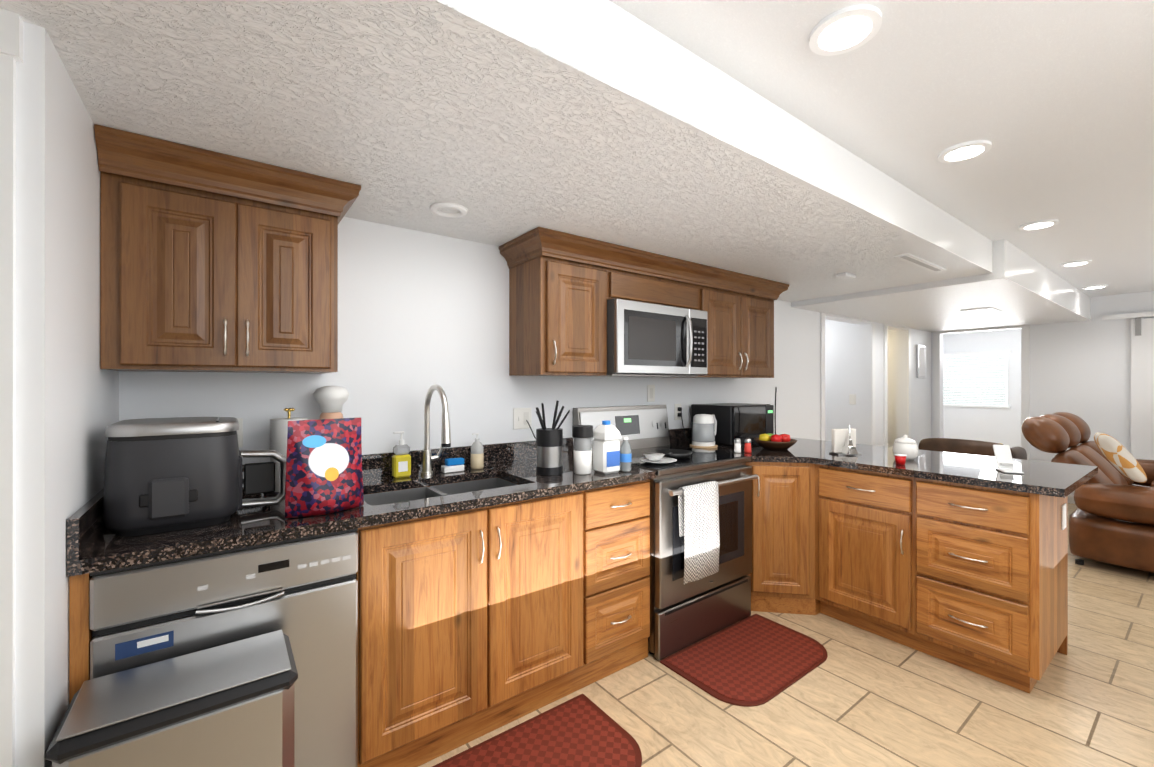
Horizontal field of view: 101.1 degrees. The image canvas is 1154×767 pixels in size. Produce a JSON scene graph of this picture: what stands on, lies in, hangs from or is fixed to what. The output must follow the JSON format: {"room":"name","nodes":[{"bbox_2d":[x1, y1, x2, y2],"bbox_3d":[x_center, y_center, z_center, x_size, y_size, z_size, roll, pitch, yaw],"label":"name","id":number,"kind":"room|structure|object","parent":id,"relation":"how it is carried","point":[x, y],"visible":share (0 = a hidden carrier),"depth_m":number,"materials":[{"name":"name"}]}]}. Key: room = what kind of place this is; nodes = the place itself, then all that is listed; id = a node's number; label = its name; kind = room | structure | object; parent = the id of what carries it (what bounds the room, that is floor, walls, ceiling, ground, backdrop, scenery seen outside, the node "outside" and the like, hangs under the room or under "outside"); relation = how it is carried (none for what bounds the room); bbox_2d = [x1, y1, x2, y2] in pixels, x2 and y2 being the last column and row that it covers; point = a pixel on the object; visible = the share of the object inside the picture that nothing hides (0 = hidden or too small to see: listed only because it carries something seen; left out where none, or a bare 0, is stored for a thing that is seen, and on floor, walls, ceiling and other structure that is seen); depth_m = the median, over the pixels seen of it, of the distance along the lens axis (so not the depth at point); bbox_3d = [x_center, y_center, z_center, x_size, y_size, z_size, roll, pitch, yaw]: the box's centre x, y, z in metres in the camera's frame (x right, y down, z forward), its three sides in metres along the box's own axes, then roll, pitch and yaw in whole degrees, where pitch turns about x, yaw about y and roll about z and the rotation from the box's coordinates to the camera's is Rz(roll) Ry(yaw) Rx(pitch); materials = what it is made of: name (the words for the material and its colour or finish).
{"room":"kitchen","nodes":[
{"label":"kitchen","id":0,"kind":"room"},
{"bbox_2d":[15,21,74,766],"bbox_3d":[-1.732,0.194,0.591,1.480,2.280,0.120,0,0,-36],"label":"wall","id":1,"kind":"structure","parent":0,"point":[45,90],"depth_m":0.98,"materials":[{"name":"white paint"}]},
{"bbox_2d":[75,88,122,511],"bbox_3d":[-1.585,0.194,1.216,0.500,2.280,0.690,0,0,-36],"label":"wall","id":2,"kind":"structure","parent":0,"point":[98,392],"depth_m":1.30,"materials":[{"name":"white paint"}]},
{"bbox_2d":[67,488,105,559],"bbox_3d":[-1.385,0.369,1.387,0.020,0.100,0.668,0,0,-36],"label":"backsplash","id":3,"kind":"structure","parent":2,"relation":"attached to","point":[85,526],"depth_m":1.18,"materials":[{"name":"black stone"}]},
{"bbox_2d":[123,217,932,463],"bbox_3d":[1.389,0.196,3.938,8.520,2.280,0.150,0,0,-36],"label":"wall","id":4,"kind":"structure","parent":0,"point":[421,313],"depth_m":2.41,"materials":[{"name":"white paint"}]},
{"bbox_2d":[94,124,342,372],"bbox_3d":[-1.247,-0.389,1.720,0.638,0.690,0.338,0,0,-36],"label":"upper cabinet","id":5,"kind":"object","parent":4,"relation":"attached to","point":[210,262],"depth_m":1.55,"materials":[{"name":"brown wood"}]},
{"bbox_2d":[237,418,242,447],"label":"outlet","id":6,"kind":"object","parent":4,"relation":"attached to","point":[239,432],"depth_m":1.87,"materials":[{"name":"white plastic"}]},
{"bbox_2d":[242,428,690,491],"bbox_3d":[0.111,0.482,2.582,3.848,0.325,0.566,0,0,-36],"label":"backsplash","id":7,"kind":"structure","parent":4,"relation":"attached to","point":[377,464],"depth_m":2.42,"materials":[{"name":"black stone"}]},
{"bbox_2d":[513,408,535,438],"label":"outlet","id":8,"kind":"object","parent":4,"relation":"attached to","point":[522,418],"depth_m":2.62,"materials":[{"name":"white plastic"}]},
{"bbox_2d":[507,228,606,375],"bbox_3d":[-0.098,-0.388,2.570,0.420,0.690,0.338,0,0,-36],"label":"upper cabinet","id":9,"kind":"object","parent":4,"relation":"attached to","point":[558,281],"depth_m":2.42,"materials":[{"name":"brown wood"}]},
{"bbox_2d":[647,385,654,401],"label":"outlet","id":10,"kind":"object","parent":4,"relation":"attached to","point":[650,388],"depth_m":3.22,"materials":[{"name":"white plastic"}]},
{"bbox_2d":[607,243,718,377],"bbox_3d":[0.409,-0.392,2.877,0.760,0.682,0.447,0,0,-36],"label":"upper cabinet","id":11,"kind":"object","parent":4,"relation":"attached to","point":[663,311],"depth_m":2.73,"materials":[{"name":"brown wood"}]},
{"bbox_2d":[572,298,707,377],"bbox_3d":[0.409,-0.249,2.876,0.752,0.410,0.446,0,0,-36],"label":"microwave","id":12,"kind":"object","parent":11,"relation":"attached to","point":[644,338],"depth_m":2.68,"materials":[{"name":"grey metal"}]},
{"bbox_2d":[675,404,688,441],"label":"outlet","id":13,"kind":"object","parent":4,"relation":"attached to","point":[678,414],"depth_m":3.36,"materials":[{"name":"white plastic"}]},
{"bbox_2d":[683,268,742,377],"bbox_3d":[0.857,-0.388,3.276,0.435,0.690,0.338,0,0,-36],"label":"upper cabinet","id":14,"kind":"object","parent":4,"relation":"attached to","point":[730,283],"depth_m":3.19,"materials":[{"name":"brown wood"}]},
{"bbox_2d":[743,276,778,377],"bbox_3d":[1.206,-0.387,3.535,0.435,0.690,0.338,0,0,-36],"label":"upper cabinet","id":15,"kind":"object","parent":4,"relation":"attached to","point":[759,296],"depth_m":3.39,"materials":[{"name":"brown wood"}]},
{"bbox_2d":[820,312,874,444],"bbox_3d":[2.414,0.302,4.630,2.250,2.070,0.016,0,0,-36],"label":"door frame","id":16,"kind":"structure","parent":4,"relation":"attached to","point":[822,315],"depth_m":4.61,"materials":[{"name":"white wood"}]},
{"bbox_2d":[849,394,855,404],"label":"light switch","id":17,"kind":"object","parent":4,"relation":"attached to","point":[852,397],"depth_m":5.41,"materials":[{"name":"white plastic"}]},
{"bbox_2d":[883,324,910,446],"bbox_3d":[3.837,0.303,5.683,0.770,2.070,0.016,0,0,-36],"label":"door frame","id":18,"kind":"structure","parent":4,"relation":"attached to","point":[885,334],"depth_m":5.49,"materials":[{"name":"white wood"}]},
{"bbox_2d":[917,345,924,377],"bbox_3d":[4.431,-0.282,6.116,0.240,0.420,0.022,0,0,-36],"label":"picture frame","id":19,"kind":"object","parent":4,"relation":"attached to","point":[920,361],"visible":1,"depth_m":6.08,"materials":[{"name":"silver metal"}]},
{"bbox_2d":[943,350,1010,407],"bbox_3d":[6.728,-0.071,8.080,0.111,0.940,0.980,0,0,-36],"label":"window blinds","id":20,"kind":"object","parent":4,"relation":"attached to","point":[975,379],"visible":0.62,"depth_m":8.02,"materials":[{"name":"white"}]},
{"bbox_2d":[0,0,1090,331],"bbox_3d":[1.400,-0.817,2.983,9.400,0.255,1.460,0,0,-36],"label":"ceiling","id":21,"kind":"structure","parent":0,"point":[510,120],"depth_m":1.44,"materials":[{"name":"white paint"}]},
{"bbox_2d":[430,202,467,218],"bbox_3d":[-0.541,-0.729,2.008,0.155,0.012,0.155,0,0,9],"label":"recessed light","id":22,"kind":"object","parent":21,"relation":"in","point":[434,208],"depth_m":1.99,"materials":[{"name":"white"}]},
{"bbox_2d":[836,272,855,279],"bbox_3d":[1.706,-0.707,3.014,0.221,0.054,0.100,0,0,-36],"label":"smoke detector","id":23,"kind":"object","parent":21,"relation":"in","point":[846,276],"depth_m":3.18,"materials":[{"name":"white plastic"}]},
{"bbox_2d":[894,253,945,271],"bbox_3d":[1.950,-0.708,2.688,0.610,0.054,0.076,0,0,-36],"label":"ceiling vent","id":24,"kind":"object","parent":21,"relation":"in","point":[918,261],"depth_m":2.85,"materials":[{"name":"white metal"}]},
{"bbox_2d":[960,307,1002,314],"bbox_3d":[3.798,-0.706,4.457,0.461,0.054,0.230,0,0,-36],"label":"ceiling light","id":25,"kind":"object","parent":21,"relation":"in","point":[989,309],"depth_m":4.48,"materials":[{"name":"white plastic"}]},
{"bbox_2d":[1083,285,1107,288],"bbox_3d":[5.042,-0.936,4.619,0.169,0.013,0.169,0,0,9],"label":"recessed light","id":26,"kind":"object","parent":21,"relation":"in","point":[1094,286],"depth_m":4.60,"materials":[{"name":"white plastic"}]},
{"bbox_2d":[418,503,1153,766],"bbox_3d":[2.501,1.385,2.838,14.000,0.100,10.000,0,0,-36],"label":"floor","id":27,"kind":"structure","parent":0,"point":[859,697],"depth_m":1.96,"materials":[{"name":"tile"}]},
{"bbox_2d":[45,629,297,766],"bbox_3d":[-0.918,1.014,1.125,0.425,0.639,0.287,0,0,-36],"label":"trash can","id":28,"kind":"object","parent":27,"relation":"on","point":[229,705],"visible":1,"depth_m":1.08,"materials":[{"name":"silver metal"}]},
{"bbox_2d":[69,528,366,766],"bbox_3d":[-1.146,0.894,1.584,0.640,0.880,0.676,0,0,-36],"label":"base cabinet","id":29,"kind":"object","parent":27,"relation":"on","point":[313,589],"depth_m":1.35,"materials":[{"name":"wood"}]},
{"bbox_2d":[89,492,357,766],"bbox_3d":[-1.129,0.894,1.588,0.599,0.877,0.685,0,0,-36],"label":"dishwasher","id":30,"kind":"object","parent":29,"relation":"in","point":[142,612],"depth_m":1.35,"materials":[{"name":"silver metal"}]},
{"bbox_2d":[67,456,654,579],"bbox_3d":[-0.613,0.442,1.970,1.955,0.046,0.688,0,0,-36],"label":"countertop","id":31,"kind":"structure","parent":29,"relation":"on","point":[248,527],"depth_m":1.53,"materials":[{"name":"black stone"}]},
{"bbox_2d":[103,417,285,536],"bbox_3d":[-1.162,0.265,1.490,0.441,0.307,0.332,0,0,-36],"label":"air fryer","id":32,"kind":"object","parent":31,"relation":"on","point":[161,475],"visible":0.96,"depth_m":1.34,"materials":[{"name":"black plastic"}]},
{"bbox_2d":[266,408,306,494],"bbox_3d":[-1.121,0.257,1.851,0.150,0.324,0.150,0,0,-36],"label":"paper towel","id":33,"kind":"object","parent":31,"relation":"on","point":[278,433],"visible":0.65,"depth_m":1.79,"materials":[{"name":"white paper"}]},
{"bbox_2d":[285,418,363,517],"bbox_3d":[-0.819,0.267,1.552,0.235,0.300,0.114,0,0,-44],"label":"bag","id":34,"kind":"object","parent":31,"relation":"on","point":[324,475],"visible":1,"depth_m":1.52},
{"bbox_2d":[313,386,348,418],"bbox_3d":[-1.021,0.214,1.975,0.136,0.410,0.136,0,0,-36],"label":"chef figurine","id":35,"kind":"object","parent":31,"relation":"on","point":[331,400],"visible":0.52,"depth_m":1.94,"materials":[{"name":"white ceramic"}]},
{"bbox_2d":[392,431,410,477],"bbox_3d":[-0.786,0.317,2.129,0.075,0.204,0.046,0,0,-36],"label":"soap bottle","id":36,"kind":"object","parent":31,"relation":"on","point":[401,462],"visible":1,"depth_m":2.11,"materials":[{"name":"yellow plastic"}]},
{"bbox_2d":[420,384,451,475],"bbox_3d":[-0.606,0.211,2.119,0.104,0.417,0.287,0,0,-36],"label":"faucet","id":37,"kind":"object","parent":31,"relation":"on","point":[445,432],"depth_m":2.18,"materials":[{"name":"silver metal"}]},
{"bbox_2d":[441,457,463,472],"bbox_3d":[-0.591,0.389,2.262,0.102,0.061,0.050,0,0,-36],"label":"sponge holder","id":38,"kind":"object","parent":31,"relation":"on","point":[451,465],"visible":1,"depth_m":2.24,"materials":[{"name":"white plastic"}]},
{"bbox_2d":[471,433,483,468],"bbox_3d":[-0.493,0.332,2.346,0.064,0.174,0.064,0,0,-36],"label":"clear soap bottle","id":39,"kind":"object","parent":31,"relation":"on","point":[477,454],"visible":1,"depth_m":2.32,"materials":[{"name":"beige"}]},
{"bbox_2d":[536,401,569,475],"bbox_3d":[-0.129,0.249,2.224,0.168,0.340,0.124,0,0,-36],"label":"utensil holder","id":40,"kind":"object","parent":31,"relation":"on","point":[549,442],"visible":1,"depth_m":2.18,"materials":[{"name":"black plastic"}]},
{"bbox_2d":[572,425,592,474],"bbox_3d":[0.027,0.308,2.215,0.098,0.221,0.098,0,0,-36],"label":"cup","id":41,"kind":"object","parent":31,"relation":"on","point":[582,435],"visible":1,"depth_m":2.18,"materials":[{"name":"white plastic"}]},
{"bbox_2d":[593,420,620,473],"bbox_3d":[0.139,0.297,2.241,0.100,0.243,0.101,0,0,-36],"label":"milk jug","id":42,"kind":"object","parent":31,"relation":"on","point":[606,447],"visible":1,"depth_m":2.21,"materials":[{"name":"white plastic"}]},
{"bbox_2d":[620,437,631,471],"bbox_3d":[0.233,0.338,2.281,0.057,0.162,0.057,0,0,-36],"label":"water bottle","id":43,"kind":"object","parent":31,"relation":"on","point":[625,457],"visible":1,"depth_m":2.26,"materials":[{"name":"white"}]},
{"bbox_2d":[363,480,494,766],"bbox_3d":[-0.706,0.894,1.909,0.453,0.880,0.676,0,0,-36],"label":"base cabinet","id":44,"kind":"object","parent":27,"relation":"on","point":[425,610],"depth_m":1.66,"materials":[{"name":"brown wood"}]},
{"bbox_2d":[451,476,590,729],"bbox_3d":[-0.341,0.895,2.179,0.455,0.880,0.676,0,0,-36],"label":"base cabinet","id":45,"kind":"object","parent":27,"relation":"on","point":[543,547],"depth_m":1.93,"materials":[{"name":"brown wood"}]},
{"bbox_2d":[432,693,641,766],"bbox_3d":[-0.182,1.328,1.597,0.850,0.011,0.455,0,0,-36],"label":"area rug","id":46,"kind":"object","parent":27,"relation":"on","point":[582,730],"visible":1,"depth_m":1.74,"materials":[{"name":"red fabric"}]},
{"bbox_2d":[591,480,654,683],"bbox_3d":[0.006,0.895,2.436,0.410,0.880,0.676,0,0,-36],"label":"base cabinet","id":47,"kind":"object","parent":27,"relation":"on","point":[622,516],"depth_m":2.19,"materials":[{"name":"brown wood"}]},
{"bbox_2d":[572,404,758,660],"bbox_3d":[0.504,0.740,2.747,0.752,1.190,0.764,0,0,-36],"label":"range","id":48,"kind":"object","parent":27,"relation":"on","point":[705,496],"depth_m":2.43,"materials":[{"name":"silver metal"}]},
{"bbox_2d":[643,444,766,660],"bbox_3d":[0.510,0.885,2.738,0.752,0.900,0.785,0,0,-36],"label":"oven","id":49,"kind":"object","parent":27,"relation":"on","point":[711,519],"depth_m":2.42,"materials":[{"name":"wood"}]},
{"bbox_2d":[592,444,738,471],"bbox_3d":[0.506,0.415,2.744,0.722,0.003,0.584,0,0,-36],"label":"cooktop","id":50,"kind":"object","parent":49,"relation":"on","point":[699,455],"depth_m":2.66,"materials":[{"name":"black glass"}]},
{"bbox_2d":[640,449,691,463],"bbox_3d":[0.488,0.382,2.580,0.203,0.060,0.423,0,0,32],"label":"plate","id":51,"kind":"object","parent":50,"relation":"on","point":[664,456],"visible":1,"depth_m":2.54,"materials":[{"name":"white ceramic"}]},
{"bbox_2d":[677,480,719,584],"bbox_3d":[0.609,0.729,2.360,0.267,0.462,0.059,0,0,-36],"label":"towel","id":52,"kind":"object","parent":49,"relation":"hanging from","point":[698,536],"depth_m":2.33,"materials":[{"name":"white fabric"}]},
{"bbox_2d":[660,614,826,706],"bbox_3d":[0.852,1.328,2.318,0.790,0.011,0.465,0,0,-36],"label":"area rug","id":53,"kind":"object","parent":27,"relation":"on","point":[754,660],"visible":0.98,"depth_m":2.27,"materials":[{"name":"red fabric"}]},
{"bbox_2d":[767,464,814,614],"bbox_3d":[1.215,0.895,3.182,0.900,0.880,0.913,0,0,-36],"label":"base cabinet","id":54,"kind":"object","parent":27,"relation":"on","point":[790,493],"depth_m":2.73,"materials":[{"name":"brown wood"}]},
{"bbox_2d":[815,472,906,645],"bbox_3d":[1.744,0.895,2.701,0.620,0.880,0.490,0,0,-36],"label":"base cabinet","id":55,"kind":"object","parent":27,"relation":"on","point":[861,525],"depth_m":2.51,"materials":[{"name":"brown wood"}]},
{"bbox_2d":[918,438,1026,459],"bbox_3d":[4.507,0.975,5.417,0.801,0.724,0.850,0,0,-36],"label":"armchair","id":56,"kind":"object","parent":27,"relation":"on","point":[972,447],"visible":0.23,"depth_m":5.18,"materials":[{"name":"leather"}]},
{"bbox_2d":[907,488,1067,692],"bbox_3d":[2.022,0.895,2.325,0.620,0.880,0.445,0,0,-36],"label":"base cabinet","id":57,"kind":"object","parent":27,"relation":"on","point":[987,580],"depth_m":2.13,"materials":[{"name":"brown wood"}]},
{"bbox_2d":[679,437,1097,507],"bbox_3d":[1.610,0.437,2.844,1.127,0.034,1.928,0,0,-36],"label":"countertop","id":58,"kind":"structure","parent":57,"relation":"on","point":[1043,484],"depth_m":2.37,"materials":[{"name":"stone"}]},
{"bbox_2d":[690,414,717,448],"bbox_3d":[0.857,0.310,3.165,0.223,0.218,0.180,0,0,-36],"label":"kettle","id":59,"kind":"object","parent":58,"relation":"on","point":[704,430],"visible":1,"depth_m":3.09,"materials":[{"name":"beige plastic"}]},
{"bbox_2d":[691,403,773,446],"bbox_3d":[1.115,0.285,3.409,0.470,0.270,0.365,0,0,-36],"label":"microwave","id":60,"kind":"object","parent":58,"relation":"on","point":[742,421],"visible":0.62,"depth_m":3.23,"materials":[{"name":"black plastic"}]},
{"bbox_2d":[734,438,740,452],"bbox_3d":[0.974,0.375,2.885,0.044,0.088,0.043,0,0,-36],"label":"salt shaker","id":61,"kind":"object","parent":58,"relation":"on","point":[737,445],"visible":1,"depth_m":2.87,"materials":[{"name":"white glass"}]},
{"bbox_2d":[744,438,751,452],"bbox_3d":[1.040,0.375,2.889,0.044,0.088,0.043,0,0,-36],"label":"pepper shaker","id":62,"kind":"object","parent":58,"relation":"on","point":[747,448],"visible":1,"depth_m":2.87,"materials":[{"name":"red"}]},
{"bbox_2d":[754,387,797,449],"bbox_3d":[1.274,0.220,3.051,0.260,0.399,0.260,0,0,-36],"label":"fruit bowl","id":63,"kind":"object","parent":58,"relation":"on","point":[770,441],"visible":1,"depth_m":3.00,"materials":[{"name":"brown wood"}]},
{"bbox_2d":[829,425,861,454],"bbox_3d":[1.602,0.332,2.819,0.160,0.175,0.100,0,0,-11],"label":"napkin holder","id":64,"kind":"object","parent":58,"relation":"on","point":[843,441],"visible":1,"depth_m":2.82,"materials":[{"name":"silver metal"}]},
{"bbox_2d":[894,454,906,464],"bbox_3d":[1.681,0.394,2.468,0.058,0.050,0.058,0,0,-36],"label":"cup","id":65,"kind":"object","parent":58,"relation":"on","point":[900,459],"visible":1,"depth_m":2.45,"materials":[{"name":"red plastic"}]},
{"bbox_2d":[892,434,918,459],"bbox_3d":[1.820,0.351,2.633,0.120,0.138,0.120,0,0,-36],"label":"jar","id":66,"kind":"object","parent":58,"relation":"on","point":[906,445],"visible":0.88,"depth_m":2.59,"materials":[{"name":"white ceramic"}]},
{"bbox_2d":[993,445,1023,473],"bbox_3d":[2.065,0.361,2.280,0.075,0.116,0.149,0,0,24],"label":"phone stand","id":67,"kind":"object","parent":58,"relation":"on","point":[1004,459],"visible":1,"depth_m":2.31,"materials":[{"name":"white plastic"}]},
{"bbox_2d":[1022,412,1153,572],"bbox_3d":[4.658,0.808,3.910,2.152,1.055,1.254,0,0,-36],"label":"sofa","id":68,"kind":"object","parent":27,"relation":"on","point":[1111,519],"visible":0.92,"depth_m":3.42,"materials":[{"name":"leather"}]},
{"bbox_2d":[609,0,1153,296],"bbox_3d":[3.200,-0.995,2.735,12.400,0.100,6.400,0,0,-36],"label":"ceiling","id":69,"kind":"structure","parent":0,"point":[1052,101],"depth_m":1.58,"materials":[{"name":"white paint"}]},
{"bbox_2d":[809,4,881,55],"bbox_3d":[0.714,-0.939,1.270,0.169,0.013,0.169,0,0,9],"label":"recessed light","id":70,"kind":"object","parent":69,"relation":"in","point":[845,30],"depth_m":1.25,"materials":[{"name":"white plastic"}]},
{"bbox_2d":[938,140,991,162],"bbox_3d":[1.572,-0.938,1.928,0.169,0.013,0.169,0,0,9],"label":"recessed light","id":71,"kind":"object","parent":69,"relation":"in","point":[964,151],"depth_m":1.91,"materials":[{"name":"white plastic"}]},
{"bbox_2d":[1019,219,1058,230],"bbox_3d":[2.732,-0.938,2.812,0.169,0.013,0.169,0,0,9],"label":"recessed light","id":72,"kind":"object","parent":69,"relation":"in","point":[1040,224],"depth_m":2.79,"materials":[{"name":"white plastic"}]},
{"bbox_2d":[1060,260,1091,266],"bbox_3d":[3.897,-0.937,3.711,0.169,0.013,0.169,0,0,9],"label":"recessed light","id":73,"kind":"object","parent":69,"relation":"in","point":[1079,262],"depth_m":3.68,"materials":[{"name":"white plastic"}]},
{"bbox_2d":[940,291,1153,494],"bbox_3d":[6.283,0.196,4.386,0.120,2.280,4.950,0,0,-36],"label":"wall","id":74,"kind":"structure","parent":0,"point":[1082,369],"depth_m":5.36,"materials":[{"name":"white paint"}]},
{"bbox_2d":[933,325,1074,503],"bbox_3d":[6.213,0.302,4.365,0.016,2.070,4.900,0,0,-36],"label":"door frame","id":75,"kind":"structure","parent":74,"relation":"attached to","point":[1025,329],"depth_m":5.63,"materials":[{"name":"white wood"}]},
{"bbox_2d":[1102,311,1153,486],"bbox_3d":[6.057,0.304,4.536,0.056,2.065,1.400,0,0,-36],"label":"door track","id":76,"kind":"object","parent":74,"relation":"attached to","point":[1142,388],"visible":0.88,"depth_m":4.87,"materials":[{"name":"white"}]}
]}

